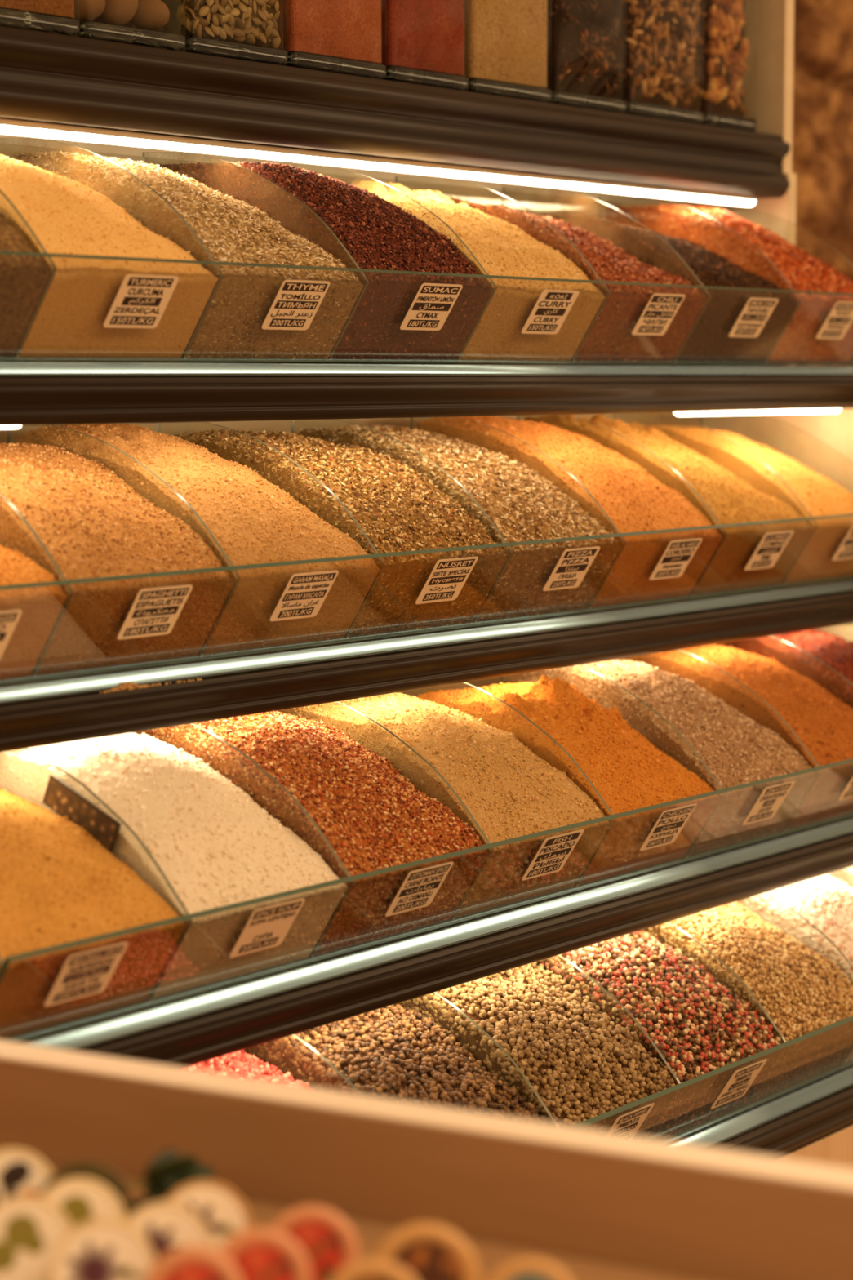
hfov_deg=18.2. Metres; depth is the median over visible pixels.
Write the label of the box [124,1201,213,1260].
round tin
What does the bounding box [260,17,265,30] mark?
pumpkin seed
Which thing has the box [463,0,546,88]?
tan granules
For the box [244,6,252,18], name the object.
pumpkin seed
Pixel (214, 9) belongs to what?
pumpkin seed
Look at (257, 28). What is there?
pumpkin seed
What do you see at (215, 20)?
pumpkin seed
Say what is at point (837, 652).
spice
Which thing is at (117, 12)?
nutmeg
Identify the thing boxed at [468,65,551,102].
glass jar
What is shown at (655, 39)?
container
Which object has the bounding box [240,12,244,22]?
pumpkin seed
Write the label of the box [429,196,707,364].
chili flakes
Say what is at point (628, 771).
spice
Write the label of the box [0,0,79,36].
glass jar
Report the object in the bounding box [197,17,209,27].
pumpkin seed
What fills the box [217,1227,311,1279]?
round tin
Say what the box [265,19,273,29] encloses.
pumpkin seed
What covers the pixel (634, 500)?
powder
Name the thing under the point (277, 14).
pumpkin seed
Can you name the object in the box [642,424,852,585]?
powder
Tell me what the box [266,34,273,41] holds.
pumpkin seed
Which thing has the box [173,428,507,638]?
flakes
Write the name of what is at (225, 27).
pumpkin seed
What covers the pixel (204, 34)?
pumpkin seed
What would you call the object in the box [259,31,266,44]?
pumpkin seed
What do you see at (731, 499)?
ground spice
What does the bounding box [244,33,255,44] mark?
pumpkin seed
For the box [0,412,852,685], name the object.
trough
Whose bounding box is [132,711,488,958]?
spice
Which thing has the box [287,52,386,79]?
glass jar
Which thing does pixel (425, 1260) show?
picture
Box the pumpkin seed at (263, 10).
[261,7,270,20]
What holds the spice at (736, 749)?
in the trough at (87, 973)
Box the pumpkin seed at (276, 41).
[271,35,280,48]
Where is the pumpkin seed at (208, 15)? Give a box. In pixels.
[205,13,210,22]
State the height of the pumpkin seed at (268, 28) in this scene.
0.010 m
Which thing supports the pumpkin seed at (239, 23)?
in the glass jar at (193, 44)
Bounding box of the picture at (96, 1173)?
[48,1164,125,1212]
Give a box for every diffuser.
[0,124,755,206]
[0,425,21,429]
[674,408,840,416]
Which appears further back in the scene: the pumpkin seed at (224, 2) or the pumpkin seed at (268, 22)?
the pumpkin seed at (268, 22)
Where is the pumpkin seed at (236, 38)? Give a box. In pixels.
[233,35,245,41]
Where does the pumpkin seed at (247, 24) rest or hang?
in the glass jar at (193, 44)
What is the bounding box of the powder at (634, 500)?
[417,415,723,608]
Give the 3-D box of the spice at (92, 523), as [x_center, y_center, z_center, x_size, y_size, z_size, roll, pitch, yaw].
[-0.248,-0.059,1.712,0.206,0.146,0.147,4,7,37]
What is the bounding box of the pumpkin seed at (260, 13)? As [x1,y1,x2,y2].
[257,8,266,21]
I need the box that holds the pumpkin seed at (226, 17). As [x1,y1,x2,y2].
[222,13,229,22]
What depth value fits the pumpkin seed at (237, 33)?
1.90 m
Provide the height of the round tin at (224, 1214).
0.041 m
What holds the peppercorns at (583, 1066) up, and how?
in the trough at (740, 1081)
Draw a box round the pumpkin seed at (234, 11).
[229,8,239,16]
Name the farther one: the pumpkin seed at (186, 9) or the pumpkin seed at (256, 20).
the pumpkin seed at (256, 20)
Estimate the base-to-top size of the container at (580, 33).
0.224 m
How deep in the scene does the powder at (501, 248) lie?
2.03 m
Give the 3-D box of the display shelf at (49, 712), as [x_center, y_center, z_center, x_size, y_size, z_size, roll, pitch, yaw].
[-0.051,0.003,2.038,0.250,0.039,1.228,4,7,37]
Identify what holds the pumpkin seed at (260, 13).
in the glass jar at (193, 44)
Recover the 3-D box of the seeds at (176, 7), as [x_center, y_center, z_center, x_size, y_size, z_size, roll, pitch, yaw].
[-0.174,-0.475,1.922,0.083,0.096,0.102,4,7,37]
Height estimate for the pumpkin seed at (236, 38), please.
0.007 m
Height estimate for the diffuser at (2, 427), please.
0.008 m
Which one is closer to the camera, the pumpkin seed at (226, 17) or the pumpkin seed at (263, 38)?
the pumpkin seed at (226, 17)
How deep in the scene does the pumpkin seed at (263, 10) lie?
1.92 m
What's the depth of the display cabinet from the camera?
2.47 m
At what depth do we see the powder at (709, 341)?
2.25 m
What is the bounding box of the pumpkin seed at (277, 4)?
[274,0,279,12]
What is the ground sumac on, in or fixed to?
in the trough at (140, 301)
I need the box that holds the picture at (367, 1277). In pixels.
[359,1276,388,1279]
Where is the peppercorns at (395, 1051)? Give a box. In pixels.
[244,1003,546,1122]
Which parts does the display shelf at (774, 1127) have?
moulding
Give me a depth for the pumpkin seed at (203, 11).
1.87 m
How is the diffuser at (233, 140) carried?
attached to the display shelf at (53, 86)
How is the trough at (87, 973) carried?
on the display shelf at (198, 1028)
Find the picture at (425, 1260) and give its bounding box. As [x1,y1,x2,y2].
[391,1240,463,1279]
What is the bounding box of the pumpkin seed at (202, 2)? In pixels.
[200,0,204,6]
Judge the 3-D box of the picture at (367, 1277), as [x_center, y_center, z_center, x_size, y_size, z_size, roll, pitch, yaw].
[-0.019,0.245,0.967,0.028,0.028,0.001,0,-12,-1]
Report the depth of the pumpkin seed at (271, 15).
1.93 m
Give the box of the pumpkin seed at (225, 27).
[222,22,231,35]
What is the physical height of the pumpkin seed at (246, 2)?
0.009 m
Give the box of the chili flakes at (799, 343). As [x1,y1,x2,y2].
[603,204,852,365]
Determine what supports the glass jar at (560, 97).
on the display shelf at (53, 86)
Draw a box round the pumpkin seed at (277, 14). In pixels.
[273,10,279,20]
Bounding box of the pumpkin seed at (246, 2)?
[241,0,248,4]
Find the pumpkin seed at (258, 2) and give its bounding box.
[254,0,265,4]
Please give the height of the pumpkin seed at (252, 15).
0.008 m
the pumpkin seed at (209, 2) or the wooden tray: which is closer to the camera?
the wooden tray
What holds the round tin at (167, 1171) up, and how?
on the wooden tray
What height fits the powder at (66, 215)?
0.138 m
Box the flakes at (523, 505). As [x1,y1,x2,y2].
[298,424,621,622]
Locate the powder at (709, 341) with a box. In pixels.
[533,212,798,364]
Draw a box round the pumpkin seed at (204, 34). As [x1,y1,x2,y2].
[201,27,207,37]
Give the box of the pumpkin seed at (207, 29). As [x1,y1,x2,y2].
[204,26,214,36]
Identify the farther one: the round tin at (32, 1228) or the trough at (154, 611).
the trough at (154, 611)
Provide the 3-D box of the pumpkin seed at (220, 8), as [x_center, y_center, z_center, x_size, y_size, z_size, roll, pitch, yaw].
[-0.145,-0.445,1.883,0.008,0.008,0.004,-4,7,-38]
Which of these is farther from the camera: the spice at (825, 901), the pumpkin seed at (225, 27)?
the spice at (825, 901)
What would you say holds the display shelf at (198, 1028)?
attached to the display cabinet
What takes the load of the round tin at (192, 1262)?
on the wooden tray
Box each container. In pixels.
[546,0,625,97]
[612,0,697,109]
[693,0,750,116]
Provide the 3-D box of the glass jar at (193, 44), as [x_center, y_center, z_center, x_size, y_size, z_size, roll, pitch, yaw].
[-0.171,-0.552,1.912,0.105,0.278,0.108,4,7,37]
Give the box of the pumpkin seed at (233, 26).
[231,19,235,28]
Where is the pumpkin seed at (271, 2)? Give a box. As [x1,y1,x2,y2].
[267,0,277,4]
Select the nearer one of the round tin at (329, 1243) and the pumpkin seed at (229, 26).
the round tin at (329, 1243)
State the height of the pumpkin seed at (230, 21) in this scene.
0.009 m
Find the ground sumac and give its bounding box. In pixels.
[157,160,490,363]
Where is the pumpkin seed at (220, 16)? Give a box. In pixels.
[217,13,223,23]
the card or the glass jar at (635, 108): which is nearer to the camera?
the card
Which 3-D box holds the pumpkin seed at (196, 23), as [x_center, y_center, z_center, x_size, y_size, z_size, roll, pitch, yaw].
[-0.161,-0.430,1.863,0.004,0.008,0.006,4,7,36]
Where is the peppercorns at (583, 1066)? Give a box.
[397,961,675,1137]
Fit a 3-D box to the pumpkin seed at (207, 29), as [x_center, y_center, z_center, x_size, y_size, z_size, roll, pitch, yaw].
[-0.153,-0.428,1.875,0.004,0.008,0.009,6,8,44]
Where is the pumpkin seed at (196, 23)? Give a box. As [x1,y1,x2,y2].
[191,18,199,30]
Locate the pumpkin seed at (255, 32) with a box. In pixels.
[249,26,258,36]
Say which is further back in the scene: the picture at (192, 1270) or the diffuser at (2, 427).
the diffuser at (2, 427)
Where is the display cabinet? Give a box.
[0,0,852,1168]
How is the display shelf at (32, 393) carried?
attached to the display cabinet
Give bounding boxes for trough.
[0,138,852,365]
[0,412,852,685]
[0,622,852,1042]
[293,892,852,1141]
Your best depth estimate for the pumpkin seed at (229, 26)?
1.89 m
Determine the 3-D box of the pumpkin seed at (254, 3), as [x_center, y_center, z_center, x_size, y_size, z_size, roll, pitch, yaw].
[-0.123,-0.454,1.912,0.003,0.010,0.007,1,6,7]
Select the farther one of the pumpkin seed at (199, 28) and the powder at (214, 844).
the pumpkin seed at (199, 28)
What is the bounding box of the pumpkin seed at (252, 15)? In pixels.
[250,9,256,20]
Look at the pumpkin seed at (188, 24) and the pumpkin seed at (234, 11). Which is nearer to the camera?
the pumpkin seed at (188, 24)
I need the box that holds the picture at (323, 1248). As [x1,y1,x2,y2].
[284,1220,344,1279]
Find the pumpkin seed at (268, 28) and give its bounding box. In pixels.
[265,24,271,37]
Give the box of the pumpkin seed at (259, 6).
[257,4,261,9]
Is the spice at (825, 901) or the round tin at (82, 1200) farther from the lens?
the spice at (825, 901)
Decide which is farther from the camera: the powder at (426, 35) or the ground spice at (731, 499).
the ground spice at (731, 499)
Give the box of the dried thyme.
[8,150,363,362]
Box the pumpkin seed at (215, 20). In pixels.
[212,13,218,26]
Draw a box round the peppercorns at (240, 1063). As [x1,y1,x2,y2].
[184,1049,310,1086]
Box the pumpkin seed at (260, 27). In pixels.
[257,25,262,32]
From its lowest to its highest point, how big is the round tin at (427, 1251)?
0.044 m
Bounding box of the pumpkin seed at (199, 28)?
[196,23,201,37]
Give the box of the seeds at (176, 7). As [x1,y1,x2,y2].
[133,0,262,46]
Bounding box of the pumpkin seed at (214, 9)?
[210,4,218,13]
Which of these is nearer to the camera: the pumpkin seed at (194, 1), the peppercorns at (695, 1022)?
the pumpkin seed at (194, 1)
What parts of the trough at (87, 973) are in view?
pane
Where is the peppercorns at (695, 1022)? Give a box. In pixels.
[536,929,782,1139]
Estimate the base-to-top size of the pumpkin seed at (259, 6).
0.008 m
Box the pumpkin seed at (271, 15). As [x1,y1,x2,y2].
[268,13,273,20]
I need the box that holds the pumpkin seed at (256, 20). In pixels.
[252,17,262,25]
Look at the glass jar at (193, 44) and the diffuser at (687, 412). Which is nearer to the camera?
the glass jar at (193, 44)
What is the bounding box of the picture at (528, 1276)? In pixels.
[510,1273,548,1279]
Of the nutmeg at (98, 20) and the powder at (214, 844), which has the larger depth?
the nutmeg at (98, 20)
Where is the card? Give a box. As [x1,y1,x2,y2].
[42,773,121,852]
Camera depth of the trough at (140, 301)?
1.89 m
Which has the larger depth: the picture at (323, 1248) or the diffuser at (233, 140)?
the diffuser at (233, 140)
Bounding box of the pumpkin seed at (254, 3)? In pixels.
[252,0,257,13]
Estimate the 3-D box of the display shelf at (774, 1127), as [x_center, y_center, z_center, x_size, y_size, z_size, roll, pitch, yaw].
[0.006,0.383,2.032,0.394,0.043,1.228,4,7,37]
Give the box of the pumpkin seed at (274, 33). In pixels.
[271,28,279,36]
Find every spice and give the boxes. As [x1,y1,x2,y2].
[0,212,49,356]
[0,442,234,677]
[0,787,186,1039]
[15,423,380,656]
[99,677,201,693]
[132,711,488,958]
[277,692,611,920]
[415,675,719,887]
[508,658,816,857]
[524,413,813,595]
[620,644,852,831]
[716,628,852,708]
[736,874,852,1065]
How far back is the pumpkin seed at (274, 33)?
1.93 m
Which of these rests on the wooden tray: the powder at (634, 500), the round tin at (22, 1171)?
the round tin at (22, 1171)
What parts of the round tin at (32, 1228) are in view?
tin lid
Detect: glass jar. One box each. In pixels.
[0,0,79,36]
[79,0,185,51]
[185,30,288,66]
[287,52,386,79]
[385,0,469,91]
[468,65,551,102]
[551,18,626,113]
[625,4,705,124]
[703,0,758,131]
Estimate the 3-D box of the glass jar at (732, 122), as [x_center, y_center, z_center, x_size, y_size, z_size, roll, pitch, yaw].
[0.239,-0.605,2.443,0.105,0.278,0.091,4,7,37]
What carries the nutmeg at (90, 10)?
in the glass jar at (89, 29)
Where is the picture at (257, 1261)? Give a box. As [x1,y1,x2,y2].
[231,1244,295,1279]
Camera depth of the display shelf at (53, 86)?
1.98 m
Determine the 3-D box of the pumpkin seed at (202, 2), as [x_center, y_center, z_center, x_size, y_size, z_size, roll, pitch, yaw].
[-0.158,-0.449,1.874,0.003,0.007,0.009,0,6,3]
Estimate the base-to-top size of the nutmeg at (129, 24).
0.030 m
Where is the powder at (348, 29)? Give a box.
[261,0,381,63]
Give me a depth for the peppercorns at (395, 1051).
1.76 m
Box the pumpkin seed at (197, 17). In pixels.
[192,16,203,24]
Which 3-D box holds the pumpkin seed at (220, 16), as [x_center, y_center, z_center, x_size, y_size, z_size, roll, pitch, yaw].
[-0.146,-0.439,1.883,0.003,0.008,0.008,-5,8,-44]
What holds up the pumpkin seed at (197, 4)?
in the glass jar at (193, 44)
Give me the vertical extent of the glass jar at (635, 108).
0.278 m
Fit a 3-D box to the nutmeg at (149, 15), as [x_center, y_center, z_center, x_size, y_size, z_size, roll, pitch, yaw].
[-0.192,-0.434,1.844,0.030,0.024,0.024,2,6,23]
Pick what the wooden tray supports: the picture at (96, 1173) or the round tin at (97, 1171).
the round tin at (97, 1171)
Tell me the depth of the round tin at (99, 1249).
1.01 m
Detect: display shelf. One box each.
[0,26,790,206]
[0,361,852,429]
[0,578,852,752]
[17,816,852,1067]
[673,1065,852,1156]
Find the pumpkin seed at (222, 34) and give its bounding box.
[217,26,226,39]
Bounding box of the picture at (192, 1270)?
[162,1262,223,1279]
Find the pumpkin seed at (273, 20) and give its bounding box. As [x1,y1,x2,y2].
[271,17,277,30]
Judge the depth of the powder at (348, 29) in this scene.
1.98 m
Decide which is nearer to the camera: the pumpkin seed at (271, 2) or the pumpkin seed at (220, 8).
the pumpkin seed at (220, 8)
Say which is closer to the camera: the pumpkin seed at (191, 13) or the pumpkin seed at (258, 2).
the pumpkin seed at (191, 13)
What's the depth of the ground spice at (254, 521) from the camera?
1.79 m
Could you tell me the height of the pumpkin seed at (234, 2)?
0.009 m
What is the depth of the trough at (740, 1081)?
1.97 m
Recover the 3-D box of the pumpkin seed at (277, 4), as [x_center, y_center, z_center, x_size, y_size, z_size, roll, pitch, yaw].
[-0.108,-0.459,1.929,0.002,0.009,0.006,4,7,37]
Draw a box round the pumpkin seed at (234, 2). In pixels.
[231,0,239,4]
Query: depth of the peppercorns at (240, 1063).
1.71 m
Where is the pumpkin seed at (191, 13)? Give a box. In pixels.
[187,8,196,21]
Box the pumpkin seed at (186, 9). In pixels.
[185,8,195,14]
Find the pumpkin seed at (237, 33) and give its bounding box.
[232,27,244,37]
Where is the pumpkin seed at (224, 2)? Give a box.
[220,0,227,7]
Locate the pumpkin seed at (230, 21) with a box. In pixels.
[226,13,234,26]
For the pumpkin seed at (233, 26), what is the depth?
1.90 m
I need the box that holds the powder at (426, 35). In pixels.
[380,0,464,75]
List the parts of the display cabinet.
drawer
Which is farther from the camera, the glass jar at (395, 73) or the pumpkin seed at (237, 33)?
the glass jar at (395, 73)
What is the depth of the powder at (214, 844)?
1.64 m
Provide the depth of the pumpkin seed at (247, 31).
1.91 m
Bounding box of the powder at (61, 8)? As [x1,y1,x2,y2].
[0,0,74,18]
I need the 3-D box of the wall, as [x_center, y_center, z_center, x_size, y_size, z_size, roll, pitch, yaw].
[0.063,-0.279,2.833,0.200,2.910,4.638,4,7,37]
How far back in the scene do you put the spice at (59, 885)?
1.53 m
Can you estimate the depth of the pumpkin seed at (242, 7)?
1.90 m
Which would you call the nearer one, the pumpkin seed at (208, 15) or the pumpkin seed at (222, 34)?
the pumpkin seed at (208, 15)
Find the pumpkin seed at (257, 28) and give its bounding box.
[256,27,260,39]
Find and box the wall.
[657,0,852,425]
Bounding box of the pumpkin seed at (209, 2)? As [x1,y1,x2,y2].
[205,0,213,6]
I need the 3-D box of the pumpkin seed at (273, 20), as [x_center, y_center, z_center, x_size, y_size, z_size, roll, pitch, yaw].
[-0.110,-0.445,1.928,0.003,0.009,0.006,3,6,28]
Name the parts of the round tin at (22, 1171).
tin lid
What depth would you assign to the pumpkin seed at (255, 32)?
1.91 m
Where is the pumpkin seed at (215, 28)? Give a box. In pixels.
[210,22,219,35]
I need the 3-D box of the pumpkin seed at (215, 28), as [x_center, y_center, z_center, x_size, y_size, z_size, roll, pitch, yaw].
[-0.149,-0.431,1.880,0.006,0.009,0.003,-3,6,-27]
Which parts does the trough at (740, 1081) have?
pane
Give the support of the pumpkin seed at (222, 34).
in the glass jar at (193, 44)
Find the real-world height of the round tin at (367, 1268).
0.042 m
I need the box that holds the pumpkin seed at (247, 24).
[243,17,251,29]
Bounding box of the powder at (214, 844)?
[0,733,347,1001]
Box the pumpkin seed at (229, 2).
[227,0,233,8]
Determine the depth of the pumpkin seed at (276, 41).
1.93 m
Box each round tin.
[0,1147,53,1201]
[0,1195,72,1279]
[40,1160,131,1219]
[40,1177,125,1228]
[48,1218,155,1279]
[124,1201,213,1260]
[125,1148,215,1215]
[143,1244,242,1279]
[164,1180,251,1250]
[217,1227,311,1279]
[270,1204,359,1279]
[331,1258,416,1279]
[373,1222,480,1279]
[488,1257,571,1279]
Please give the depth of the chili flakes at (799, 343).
2.36 m
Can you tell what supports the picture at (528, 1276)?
on the round tin at (525, 1268)
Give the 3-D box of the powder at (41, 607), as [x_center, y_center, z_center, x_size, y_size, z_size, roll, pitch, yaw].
[-0.340,-0.042,1.594,0.206,0.136,0.148,4,7,37]
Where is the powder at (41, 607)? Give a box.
[0,544,67,680]
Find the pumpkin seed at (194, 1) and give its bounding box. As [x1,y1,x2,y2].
[193,0,199,13]
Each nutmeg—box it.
[73,0,105,22]
[91,17,102,22]
[98,0,137,26]
[122,21,133,27]
[129,0,169,30]
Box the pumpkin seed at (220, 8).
[217,4,226,15]
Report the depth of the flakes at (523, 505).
2.02 m
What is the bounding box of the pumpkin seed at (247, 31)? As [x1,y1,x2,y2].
[240,28,253,34]
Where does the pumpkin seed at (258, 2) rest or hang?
in the glass jar at (193, 44)
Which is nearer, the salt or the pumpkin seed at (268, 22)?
the pumpkin seed at (268, 22)
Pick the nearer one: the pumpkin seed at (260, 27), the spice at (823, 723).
the pumpkin seed at (260, 27)
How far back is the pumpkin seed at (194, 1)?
1.87 m
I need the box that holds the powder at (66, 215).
[0,154,217,361]
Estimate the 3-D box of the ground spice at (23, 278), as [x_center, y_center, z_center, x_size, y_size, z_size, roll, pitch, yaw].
[-0.351,-0.240,1.598,0.207,0.143,0.150,4,7,37]
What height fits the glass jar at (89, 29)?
0.278 m
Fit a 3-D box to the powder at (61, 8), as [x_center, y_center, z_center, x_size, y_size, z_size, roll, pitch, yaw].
[-0.297,-0.516,1.752,0.097,0.210,0.089,4,7,37]
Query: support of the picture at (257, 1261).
on the round tin at (256, 1253)
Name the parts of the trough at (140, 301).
pane, pane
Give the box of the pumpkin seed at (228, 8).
[224,4,231,13]
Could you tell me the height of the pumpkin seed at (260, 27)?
0.008 m
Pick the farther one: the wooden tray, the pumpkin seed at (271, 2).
the pumpkin seed at (271, 2)
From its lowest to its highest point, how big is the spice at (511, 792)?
0.142 m
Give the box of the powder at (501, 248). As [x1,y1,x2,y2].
[350,179,605,364]
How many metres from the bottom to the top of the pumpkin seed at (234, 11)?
0.006 m
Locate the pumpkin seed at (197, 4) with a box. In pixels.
[193,0,200,10]
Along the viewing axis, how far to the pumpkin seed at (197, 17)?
1.87 m
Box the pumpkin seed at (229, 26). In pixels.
[228,25,233,38]
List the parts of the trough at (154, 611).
pane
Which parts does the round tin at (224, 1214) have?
tin lid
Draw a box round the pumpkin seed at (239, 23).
[235,17,243,29]
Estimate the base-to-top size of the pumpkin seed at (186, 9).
0.005 m
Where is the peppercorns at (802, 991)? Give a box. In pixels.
[643,901,852,1105]
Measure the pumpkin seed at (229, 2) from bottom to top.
0.010 m
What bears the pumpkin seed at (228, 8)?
in the glass jar at (193, 44)
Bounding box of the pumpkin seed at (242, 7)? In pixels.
[238,1,247,13]
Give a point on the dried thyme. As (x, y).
(230, 229)
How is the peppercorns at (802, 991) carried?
in the trough at (740, 1081)
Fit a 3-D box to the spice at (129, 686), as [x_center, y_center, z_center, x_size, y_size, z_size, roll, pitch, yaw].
[-0.174,0.027,1.682,0.005,0.006,0.092,4,7,37]
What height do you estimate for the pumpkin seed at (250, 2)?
0.010 m
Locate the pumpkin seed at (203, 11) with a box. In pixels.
[198,5,208,16]
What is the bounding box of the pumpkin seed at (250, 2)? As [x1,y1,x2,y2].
[248,0,253,7]
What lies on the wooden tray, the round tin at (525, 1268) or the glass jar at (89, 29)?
the round tin at (525, 1268)
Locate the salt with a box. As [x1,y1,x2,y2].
[827,866,852,887]
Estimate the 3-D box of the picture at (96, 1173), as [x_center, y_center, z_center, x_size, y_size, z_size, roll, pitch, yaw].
[-0.141,0.233,1.098,0.033,0.033,0.001,-1,-11,-7]
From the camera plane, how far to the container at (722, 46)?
2.41 m
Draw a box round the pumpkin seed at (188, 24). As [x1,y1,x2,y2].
[185,17,193,31]
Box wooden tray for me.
[0,1040,852,1279]

